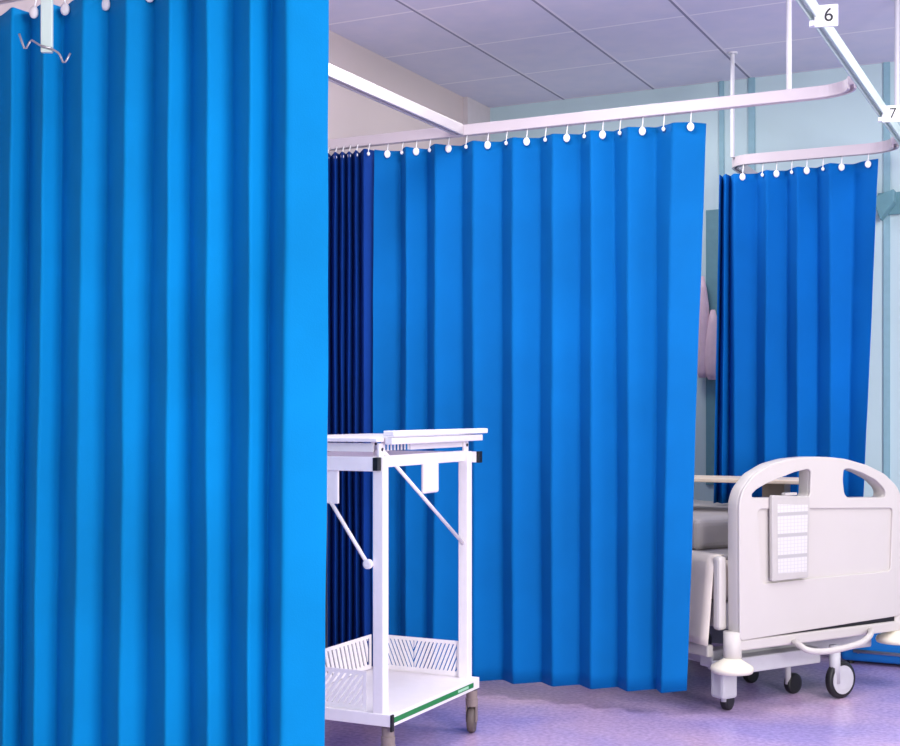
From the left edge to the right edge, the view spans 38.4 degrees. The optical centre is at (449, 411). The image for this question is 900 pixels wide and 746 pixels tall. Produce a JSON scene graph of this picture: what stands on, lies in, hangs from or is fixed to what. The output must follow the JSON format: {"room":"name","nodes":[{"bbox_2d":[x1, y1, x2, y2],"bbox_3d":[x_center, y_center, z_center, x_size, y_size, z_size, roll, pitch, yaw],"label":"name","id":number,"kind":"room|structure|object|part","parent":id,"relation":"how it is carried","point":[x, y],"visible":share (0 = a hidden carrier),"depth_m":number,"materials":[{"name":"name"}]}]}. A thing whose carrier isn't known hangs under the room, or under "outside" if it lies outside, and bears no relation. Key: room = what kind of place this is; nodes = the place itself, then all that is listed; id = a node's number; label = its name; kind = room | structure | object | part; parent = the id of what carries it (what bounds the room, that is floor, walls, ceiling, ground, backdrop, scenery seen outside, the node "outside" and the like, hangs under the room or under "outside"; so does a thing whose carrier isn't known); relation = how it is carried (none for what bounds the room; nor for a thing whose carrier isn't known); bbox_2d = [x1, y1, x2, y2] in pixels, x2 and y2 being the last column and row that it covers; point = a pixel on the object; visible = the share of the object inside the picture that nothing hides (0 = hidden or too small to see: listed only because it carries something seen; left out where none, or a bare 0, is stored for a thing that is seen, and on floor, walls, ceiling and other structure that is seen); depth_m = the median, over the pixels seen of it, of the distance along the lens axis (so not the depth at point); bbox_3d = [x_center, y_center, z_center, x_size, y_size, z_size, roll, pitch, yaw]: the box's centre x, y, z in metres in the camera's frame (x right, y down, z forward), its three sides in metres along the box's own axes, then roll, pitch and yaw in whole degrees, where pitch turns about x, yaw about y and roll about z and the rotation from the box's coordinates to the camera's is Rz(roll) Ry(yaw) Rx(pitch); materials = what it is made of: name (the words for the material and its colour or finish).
{"room":"hospital room","nodes":[
{"label":"hospital room","id":0,"kind":"room"},
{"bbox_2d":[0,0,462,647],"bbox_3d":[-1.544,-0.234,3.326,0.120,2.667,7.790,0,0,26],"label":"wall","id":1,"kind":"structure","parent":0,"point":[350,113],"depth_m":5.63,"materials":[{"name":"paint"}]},
{"bbox_2d":[463,97,489,144],"bbox_3d":[0.136,-0.283,6.556,0.025,2.567,0.270,0,0,26],"label":"wall","id":2,"kind":"structure","parent":1,"relation":"attached to","point":[474,111],"depth_m":6.50,"materials":[{"name":"paint"}]},
{"bbox_2d":[329,0,893,107],"bbox_3d":[1.144,-1.617,1.994,6.120,0.100,7.790,0,0,26],"label":"ceiling","id":3,"kind":"structure","parent":0,"point":[492,53],"depth_m":5.46,"materials":[{"name":"tile"}]},
{"bbox_2d":[0,0,21,4],"bbox_3d":[-0.450,-1.318,3.015,2.106,0.498,0.111,0,0,29],"label":"track","id":4,"kind":"object","parent":3,"relation":"hanging from","point":[1,1],"visible":1,"depth_m":3.38,"materials":[{"name":"white metal"}]},
{"bbox_2d":[0,0,328,745],"bbox_3d":[-0.826,-0.028,3.205,1.194,2.096,0.068,0,0,26],"label":"curtain","id":5,"kind":"object","parent":4,"relation":"hanging from","point":[164,184],"visible":0.99,"depth_m":3.13,"materials":[{"name":"blue fabric"}]},
{"bbox_2d":[18,0,70,62],"bbox_3d":[-0.906,-1.174,2.904,0.100,0.786,0.100,0,0,37],"label":"pole","id":6,"kind":"object","parent":3,"relation":"hanging from","point":[46,45],"visible":1,"depth_m":2.90,"materials":[{"name":"metal"}]},
{"bbox_2d":[328,63,462,135],"bbox_3d":[-0.403,-1.318,4.120,0.044,0.498,1.980,0,0,26],"label":"track","id":7,"kind":"object","parent":3,"relation":"hanging from","point":[337,75],"visible":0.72,"depth_m":4.50,"materials":[{"name":"metal"}]},
{"bbox_2d":[328,0,856,150],"bbox_3d":[0.427,-1.318,4.789,2.104,0.498,0.123,0,0,26],"label":"track","id":8,"kind":"object","parent":3,"relation":"hanging from","point":[789,95],"visible":0.9,"depth_m":4.70,"materials":[{"name":"white metal"}]},
{"bbox_2d":[327,143,373,668],"bbox_3d":[-0.405,-0.018,5.223,0.214,2.116,0.065,0,0,26],"label":"curtain","id":9,"kind":"object","parent":8,"relation":"hanging from","point":[350,176],"visible":0.82,"depth_m":5.21,"materials":[{"name":"blue fabric"}]},
{"bbox_2d":[372,112,705,692],"bbox_3d":[0.304,-0.013,4.894,1.338,2.126,0.079,0,0,26],"label":"curtain","id":10,"kind":"object","parent":8,"relation":"hanging from","point":[542,294],"visible":0.94,"depth_m":4.85,"materials":[{"name":"blue fabric"}]},
{"bbox_3d":[0.425,-1.090,4.785,2.104,0.042,0.116,0,0,26],"label":"rail","id":11,"kind":"part","parent":8,"relation":"part of","materials":[{"name":"white metal"}]},
{"bbox_3d":[1.171,-1.338,4.464,0.019,0.458,0.019,0,0,26],"label":"hanger rod","id":12,"kind":"part","parent":8,"relation":"part of","materials":[{"name":"white metal"}]},
{"bbox_2d":[727,51,898,173],"bbox_3d":[1.466,-1.318,5.564,0.395,0.498,0.926,0,0,-26],"label":"track","id":13,"kind":"object","parent":3,"relation":"hanging from","point":[889,145],"visible":0.88,"depth_m":5.50,"materials":[{"name":"white metal"}]},
{"bbox_3d":[1.233,-1.338,5.639,0.019,0.458,0.019,0,0,26],"label":"hanger rod","id":14,"kind":"part","parent":13,"relation":"part of","materials":[{"name":"white metal"}]},
{"bbox_3d":[1.233,-1.563,5.639,0.044,0.008,0.044,0,0,26],"label":"ceiling plate","id":15,"kind":"part","parent":13,"relation":"part of","materials":[{"name":"white metal"}]},
{"bbox_2d":[714,154,877,503],"bbox_3d":[1.468,-0.338,5.499,0.690,1.476,0.068,0,0,26],"label":"curtain","id":16,"kind":"object","parent":13,"relation":"hanging from","point":[796,245],"visible":0.91,"depth_m":5.49,"materials":[{"name":"blue fabric"}]},
{"bbox_3d":[1.478,-1.090,5.569,0.369,0.042,0.926,0,0,-26],"label":"rail","id":17,"kind":"part","parent":13,"relation":"part of","materials":[{"name":"white metal"}]},
{"bbox_2d":[795,0,899,145],"bbox_3d":[0.451,-1.318,2.399,0.055,0.498,7.100,0,0,26],"label":"track","id":18,"kind":"object","parent":3,"relation":"hanging from","point":[829,35],"visible":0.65,"depth_m":4.26,"materials":[{"name":"white metal"}]},
{"bbox_2d":[809,4,837,27],"bbox_3d":[1.015,-1.071,3.511,0.074,0.060,0.035,0,0,12],"label":"number sign","id":19,"kind":"object","parent":18,"relation":"attached to","point":[827,15],"visible":0.99,"depth_m":3.49,"materials":[{"name":"white plastic"}]},
{"bbox_2d":[878,105,899,121],"bbox_3d":[1.584,-1.071,4.663,0.074,0.060,0.035,0,0,12],"label":"number sign","id":20,"kind":"object","parent":18,"relation":"attached to","point":[892,112],"visible":0.88,"depth_m":4.65,"materials":[{"name":"white plastic"}]},
{"bbox_3d":[1.694,-1.338,4.897,0.019,0.458,0.019,0,0,26],"label":"hanger rod","id":21,"kind":"part","parent":18,"relation":"part of","materials":[{"name":"white metal"}]},
{"bbox_2d":[325,643,899,745],"bbox_3d":[1.144,1.150,1.994,6.120,0.100,7.790,0,0,26],"label":"floor","id":22,"kind":"structure","parent":0,"point":[763,713],"depth_m":4.63,"materials":[{"name":"purple plastic"}]},
{"bbox_2d":[325,428,487,745],"bbox_3d":[-0.234,0.579,4.263,0.462,1.041,0.717,0,0,26],"label":"trolley","id":23,"kind":"object","parent":22,"relation":"on","point":[382,694],"visible":0.8,"depth_m":4.16,"materials":[{"name":"white plastic"}]},
{"bbox_3d":[-0.382,0.226,3.965,0.094,0.112,0.018,0,0,26],"label":"latch plate","id":24,"kind":"part","parent":23,"relation":"part of","materials":[{"name":"white metal"}]},
{"bbox_3d":[-0.385,0.850,3.994,0.294,0.120,0.004,0,0,26],"label":"basket panel","id":25,"kind":"part","parent":23,"relation":"part of","materials":[{"name":"white metal"}]},
{"bbox_3d":[-0.306,0.369,3.928,0.140,0.189,0.012,0,0,26],"label":"stay rod","id":26,"kind":"part","parent":23,"relation":"part of","materials":[{"name":"white metal"}]},
{"bbox_3d":[-0.403,0.850,4.334,0.004,0.120,0.554,0,0,26],"label":"basket panel","id":27,"kind":"part","parent":23,"relation":"part of","materials":[{"name":"white plastic"}]},
{"bbox_3d":[-0.399,0.158,3.971,0.386,0.044,0.022,0,0,26],"label":"rail","id":28,"kind":"part","parent":23,"relation":"part of","materials":[{"name":"white metal"}]},
{"bbox_3d":[-0.401,0.152,4.333,0.018,0.036,0.554,0,0,26],"label":"rail","id":29,"kind":"part","parent":23,"relation":"part of","materials":[{"name":"white metal"}]},
{"bbox_3d":[-0.393,0.109,3.990,0.360,0.026,0.006,0,0,26],"label":"under frame","id":30,"kind":"part","parent":23,"relation":"part of","materials":[{"name":"white metal"}]},
{"bbox_3d":[-0.210,0.533,3.909,0.036,0.794,0.036,0,0,26],"label":"post","id":31,"kind":"part","parent":23,"relation":"part of","materials":[{"name":"white metal"}]},
{"bbox_2d":[325,668,471,713],"bbox_3d":[-0.243,0.919,4.250,0.430,0.010,0.597,0,0,26],"label":"shelf","id":32,"kind":"object","parent":23,"relation":"on","point":[410,690],"depth_m":4.24,"materials":[{"name":"white metal"}]},
{"bbox_3d":[-0.243,0.928,4.250,0.458,0.037,0.625,0,0,26],"label":"frame","id":33,"kind":"part","parent":23,"relation":"part of","materials":[{"name":"white metal"}]},
{"bbox_3d":[-0.083,0.106,4.181,0.006,0.029,0.560,0,0,26],"label":"under frame","id":34,"kind":"part","parent":23,"relation":"part of","materials":[{"name":"white metal"}]},
{"bbox_3d":[-0.080,0.283,4.166,0.012,0.347,0.581,0,0,26],"label":"stay rod","id":35,"kind":"part","parent":23,"relation":"part of","materials":[{"name":"white metal"}]},
{"bbox_3d":[-0.110,0.850,4.516,0.324,0.120,0.004,0,0,26],"label":"basket panel","id":36,"kind":"part","parent":23,"relation":"part of","materials":[{"name":"white metal"}]},
{"bbox_3d":[-0.094,0.157,4.543,0.424,0.037,0.022,0,0,26],"label":"rail","id":37,"kind":"part","parent":23,"relation":"part of","materials":[{"name":"white metal"}]},
{"bbox_3d":[-0.081,0.152,4.175,0.018,0.036,0.554,0,0,26],"label":"rail","id":38,"kind":"part","parent":23,"relation":"part of","materials":[{"name":"white metal"}]},
{"bbox_3d":[-0.065,0.215,4.197,0.016,0.100,0.105,0,0,26],"label":"latch plate","id":39,"kind":"part","parent":23,"relation":"part of","materials":[{"name":"white metal"}]},
{"bbox_3d":[0.052,0.533,4.438,0.036,0.794,0.036,0,0,26],"label":"post","id":40,"kind":"part","parent":23,"relation":"part of","materials":[{"name":"white metal"}]},
{"bbox_2d":[688,457,899,709],"bbox_3d":[1.139,0.636,5.335,1.031,0.929,1.271,0,0,-31],"label":"hospital bed","id":41,"kind":"object","parent":22,"relation":"on","point":[850,593],"visible":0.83,"depth_m":4.87,"materials":[{"name":"white plastic"}]},
{"bbox_3d":[0.691,0.882,5.201,0.030,0.045,1.040,0,0,-31],"label":"rail","id":42,"kind":"part","parent":41,"relation":"part of","materials":[{"name":"white plastic"}]},
{"bbox_2d":[689,550,723,645],"bbox_3d":[0.705,0.696,5.186,0.085,0.337,1.040,0,0,-31],"label":"bed rail","id":43,"kind":"object","parent":41,"relation":"hanging from","point":[703,592],"depth_m":4.77,"materials":[{"name":"white plastic"}]},
{"bbox_2d":[692,500,727,549],"bbox_3d":[1.044,0.472,5.489,0.750,0.125,0.850,0,0,-31],"label":"mattress","id":44,"kind":"object","parent":41,"relation":"on","point":[710,519],"depth_m":4.99,"materials":[{"name":"white fabric"}]},
{"bbox_2d":[694,548,727,559],"bbox_3d":[1.087,0.543,5.416,0.830,0.023,1.040,0,0,-31],"label":"blanket","id":45,"kind":"object","parent":41,"relation":"on","point":[712,552],"depth_m":4.88,"materials":[{"name":"white fabric"}]},
{"bbox_3d":[0.988,0.665,4.733,0.040,0.270,0.038,0,0,-31],"label":"panel","id":46,"kind":"part","parent":41,"relation":"part of","materials":[{"name":"white plastic"}]},
{"bbox_3d":[1.089,0.623,5.414,0.870,0.155,1.085,0,0,-31],"label":"mattress","id":47,"kind":"part","parent":41,"relation":"part of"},
{"bbox_3d":[1.027,0.865,4.696,0.066,0.130,0.066,0,0,-31],"label":"corner post","id":48,"kind":"part","parent":41,"relation":"part of","materials":[{"name":"white plastic"}]},
{"bbox_3d":[1.083,0.917,5.413,0.860,0.065,0.980,0,0,-31],"label":"frame","id":49,"kind":"part","parent":41,"relation":"part of","materials":[{"name":"grey metal"}]},
{"bbox_2d":[769,492,809,580],"bbox_3d":[1.257,0.461,4.784,0.195,0.322,0.021,0,0,-31],"label":"holder","id":50,"kind":"object","parent":41,"relation":"hanging from","point":[788,515],"visible":1,"depth_m":4.77,"materials":[{"name":"grey plastic"}]},
{"bbox_3d":[1.408,0.500,4.923,0.884,0.658,0.065,0,0,-31],"label":"footboard","id":51,"kind":"part","parent":41,"relation":"part of","materials":[{"name":"white plastic"}]},
{"bbox_3d":[1.766,0.850,5.140,0.066,0.100,0.066,0,0,-31],"label":"corner post","id":52,"kind":"part","parent":41,"relation":"part of","materials":[{"name":"white plastic"}]},
{"bbox_2d":[841,633,899,663],"bbox_3d":[2.039,0.950,5.582,0.660,0.300,0.226,0,0,26],"label":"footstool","id":53,"kind":"object","parent":22,"relation":"on","point":[877,652],"visible":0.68,"depth_m":5.58,"materials":[{"name":"blue plastic"}]},
{"bbox_3d":[2.004,1.041,5.489,0.560,0.021,0.028,0,0,26],"label":"rail","id":54,"kind":"part","parent":53,"relation":"part of","materials":[{"name":"metal"}]},
{"bbox_2d":[490,62,899,500],"bbox_3d":[2.900,-0.234,5.404,6.000,2.667,0.120,0,0,26],"label":"wall","id":55,"kind":"structure","parent":0,"point":[848,119],"depth_m":5.99,"materials":[{"name":"paint"}]},
{"bbox_2d":[697,209,718,484],"bbox_3d":[1.227,-0.305,6.116,0.127,1.310,0.089,0,0,26],"label":"wall panel","id":56,"kind":"object","parent":55,"relation":"attached to","point":[706,341],"visible":0.62,"depth_m":6.14,"materials":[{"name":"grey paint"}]},
{"bbox_3d":[1.257,-0.305,6.145,0.080,1.310,0.010,0,0,26],"label":"panel","id":57,"kind":"part","parent":56,"relation":"part of","materials":[{"name":"teal paint"}]},
{"bbox_2d":[709,626,727,643],"bbox_3d":[2.880,1.050,5.341,5.980,0.100,0.012,0,0,26],"label":"baseboard","id":58,"kind":"structure","parent":55,"relation":"attached to","point":[717,635],"depth_m":6.13,"materials":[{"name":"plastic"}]},
{"bbox_2d":[719,81,723,176],"bbox_3d":[1.289,-0.283,6.130,0.022,2.567,0.010,0,0,26],"label":"trim","id":59,"kind":"structure","parent":55,"relation":"attached to","point":[721,83],"depth_m":6.12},
{"bbox_2d":[748,77,754,169],"bbox_3d":[1.417,-0.283,6.066,0.030,2.567,0.010,0,0,26],"label":"trim","id":60,"kind":"structure","parent":55,"relation":"attached to","point":[751,81],"depth_m":6.06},
{"bbox_2d":[883,62,889,478],"bbox_3d":[1.960,-0.283,5.797,0.028,2.567,0.010,0,0,26],"label":"trim","id":61,"kind":"structure","parent":55,"relation":"attached to","point":[886,65],"depth_m":5.79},
{"bbox_2d":[876,189,899,220],"bbox_3d":[1.944,-0.916,5.744,0.109,0.128,0.100,0,0,26],"label":"wall bracket","id":62,"kind":"object","parent":55,"relation":"attached to","point":[887,203],"visible":0.89,"depth_m":5.71,"materials":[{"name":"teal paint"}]},
{"bbox_3d":[1.967,-0.930,5.781,0.100,0.100,0.012,0,0,26],"label":"wall plate","id":63,"kind":"part","parent":62,"relation":"part of","materials":[{"name":"teal paint"}]},
{"bbox_2d":[694,475,798,496],"bbox_3d":[1.147,0.341,5.363,0.735,0.136,0.250,0,0,26],"label":"table","id":64,"kind":"object","parent":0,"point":[781,485],"visible":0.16,"depth_m":5.23,"materials":[{"name":"beige laminate"}]},
{"bbox_3d":[1.331,0.349,5.272,0.090,0.120,0.120,0,0,26],"label":"leg","id":65,"kind":"part","parent":64,"relation":"part of","materials":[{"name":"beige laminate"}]}
]}

